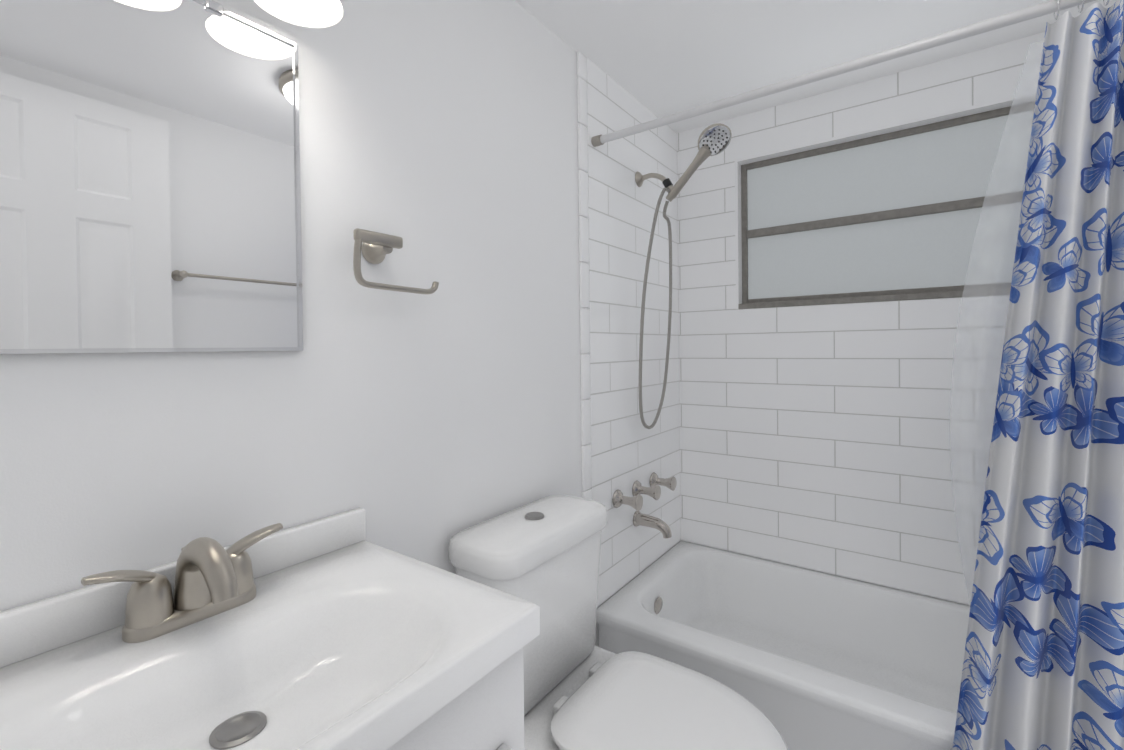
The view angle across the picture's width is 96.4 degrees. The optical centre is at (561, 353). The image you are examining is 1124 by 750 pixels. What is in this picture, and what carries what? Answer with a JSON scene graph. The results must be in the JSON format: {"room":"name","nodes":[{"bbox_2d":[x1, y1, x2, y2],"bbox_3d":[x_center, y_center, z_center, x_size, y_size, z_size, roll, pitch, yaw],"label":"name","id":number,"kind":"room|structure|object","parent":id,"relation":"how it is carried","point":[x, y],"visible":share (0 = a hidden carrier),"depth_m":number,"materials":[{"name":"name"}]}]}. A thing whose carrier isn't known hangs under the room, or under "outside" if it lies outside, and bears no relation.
{"room":"bathroom","nodes":[
{"label":"bathroom","id":0,"kind":"room"},
{"bbox_2d":[0,0,679,645],"bbox_3d":[-0.331,0.123,1.250,0.150,2.210,3.048,0,1,36],"label":"wall","id":1,"kind":"structure","parent":0,"point":[438,138],"depth_m":1.05,"materials":[{"name":"white paint"}]},
{"bbox_2d":[0,0,302,353],"bbox_3d":[-0.628,-0.279,0.699,0.014,0.556,0.520,0,1,36],"label":"wall mirror","id":2,"kind":"object","parent":1,"relation":"attached to","point":[150,197],"visible":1,"depth_m":0.73,"materials":[{"name":"silver glass"}]},
{"bbox_2d":[254,0,342,27],"bbox_3d":[-0.497,-0.695,0.757,0.160,0.235,0.400,0,1,36],"label":"sconce","id":3,"kind":"object","parent":1,"relation":"attached to","point":[316,13],"visible":1,"depth_m":0.87,"materials":[{"name":"white glass"}]},
{"bbox_2d":[353,228,438,293],"bbox_3d":[-0.351,-0.182,1.041,0.062,0.114,0.201,0,1,36],"label":"toilet paper holder","id":4,"kind":"object","parent":1,"relation":"attached to","point":[377,247],"visible":1,"depth_m":1.00,"materials":[{"name":"silver metal"}]},
{"bbox_2d":[577,52,591,499],"bbox_3d":[0.079,0.113,1.677,0.012,2.207,0.048,0,1,36],"label":"trim","id":5,"kind":"structure","parent":1,"relation":"attached to","point":[584,267],"depth_m":1.66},
{"bbox_2d":[586,58,680,606],"bbox_3d":[0.313,0.107,2.002,0.012,2.209,0.750,0,1,36],"label":"wall tile","id":6,"kind":"structure","parent":1,"relation":"attached to","point":[628,449],"depth_m":1.91,"materials":[{"name":"white tile"}]},
{"bbox_2d":[612,472,676,537],"bbox_3d":[0.347,0.593,1.911,0.145,0.196,0.366,0,1,36],"label":"valves","id":7,"kind":"object","parent":6,"relation":"attached to","point":[635,501],"visible":0.98,"depth_m":1.90,"materials":[{"name":"silver metal"}]},
{"bbox_2d":[635,123,731,428],"bbox_3d":[0.472,-0.256,1.907,0.359,1.104,0.248,0,1,36],"label":"shower head","id":8,"kind":"object","parent":6,"relation":"attached to","point":[714,139],"visible":1,"depth_m":1.89},
{"bbox_2d":[591,0,1095,146],"bbox_3d":[0.714,-0.723,1.275,1.494,0.033,0.033,0,1,36],"label":"curtain rod","id":9,"kind":"object","parent":6,"relation":"attached to","point":[1015,17],"visible":1,"depth_m":1.25,"materials":[{"name":"metal"}]},
{"bbox_2d":[950,41,1043,603],"bbox_3d":[1.144,0.163,1.089,0.479,1.678,0.114,0,1,36],"label":"curtain liner","id":10,"kind":"object","parent":9,"relation":"hanging from","point":[970,540],"visible":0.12,"depth_m":1.18,"materials":[{"name":"white"}]},
{"bbox_2d":[953,0,1123,749],"bbox_3d":[1.037,0.222,0.967,0.518,1.924,0.195,0,1,36],"label":"shower curtain","id":11,"kind":"object","parent":9,"relation":"hanging from","point":[1043,665],"visible":1,"depth_m":1.00,"materials":[{"name":"multicoloured fabric"}]},
{"bbox_2d":[515,0,1116,132],"bbox_3d":[0.332,-1.015,0.749,1.820,0.060,3.048,0,1,36],"label":"ceiling","id":12,"kind":"structure","parent":0,"point":[660,58],"depth_m":1.59,"materials":[{"name":"white paint"}]},
{"bbox_2d":[680,540,969,605],"bbox_3d":[1.187,0.097,1.940,1.500,2.210,0.150,0,1,36],"label":"bathtub rim","id":13,"kind":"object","parent":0,"point":[680,540],"depth_m":1.95,"materials":[{"name":"white ceramic"}]},
{"bbox_2d":[677,32,1044,604],"bbox_3d":[1.145,-0.075,1.867,1.519,1.862,0.012,0,1,36],"label":"wall tile","id":14,"kind":"structure","parent":13,"relation":"attached to","point":[816,437],"depth_m":1.94,"materials":[{"name":"white tile"}]},
{"bbox_2d":[738,288,1010,308],"bbox_3d":[1.155,-0.201,1.882,0.956,0.022,0.061,0,1,36],"label":"window sill","id":15,"kind":"structure","parent":13,"relation":"attached to","point":[929,295],"depth_m":1.85,"materials":[{"name":"metal"}]},
{"bbox_2d":[734,91,1036,308],"bbox_3d":[1.153,-0.509,1.881,0.980,0.638,0.057,0,1,36],"label":"window frame","id":16,"kind":"structure","parent":13,"relation":"attached to","point":[949,115],"depth_m":1.93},
{"bbox_2d":[741,101,1034,303],"bbox_3d":[1.175,-0.514,1.912,0.956,0.604,0.040,0,1,36],"label":"window","id":17,"kind":"structure","parent":13,"relation":"in","point":[896,212],"depth_m":1.89,"materials":[{"name":"glass"}]},
{"bbox_3d":[0.359,1.255,0.772,1.820,0.060,3.048,0,1,36],"label":"floor","id":18,"kind":"structure","parent":0,"visible":0},
{"bbox_2d":[0,508,539,749],"bbox_3d":[-0.399,0.746,0.625,0.462,0.977,0.631,0,1,36],"label":"bathroom vanity","id":19,"kind":"object","parent":18,"relation":"on","point":[336,632],"visible":1,"depth_m":0.67,"materials":[{"name":"ceramic"}]},
{"bbox_2d":[80,523,283,642],"bbox_3d":[-0.491,0.317,0.695,0.151,0.118,0.238,0,1,36],"label":"faucet","id":20,"kind":"object","parent":19,"relation":"on","point":[216,598],"depth_m":0.69,"materials":[{"name":"silver metal"}]},
{"bbox_2d":[448,495,787,749],"bbox_3d":[0.137,0.817,1.142,0.709,0.812,0.452,0,1,36],"label":"toilet","id":21,"kind":"object","parent":18,"relation":"on","point":[582,691],"visible":0.92,"depth_m":1.15,"materials":[{"name":"ceramic"}]},
{"bbox_2d":[596,541,969,749],"bbox_3d":[0.940,1.037,1.576,1.514,0.345,0.757,0,1,36],"label":"bathtub","id":22,"kind":"object","parent":18,"relation":"on","point":[802,658],"visible":0.75,"depth_m":1.74,"materials":[{"name":"ceramic"}]}
]}

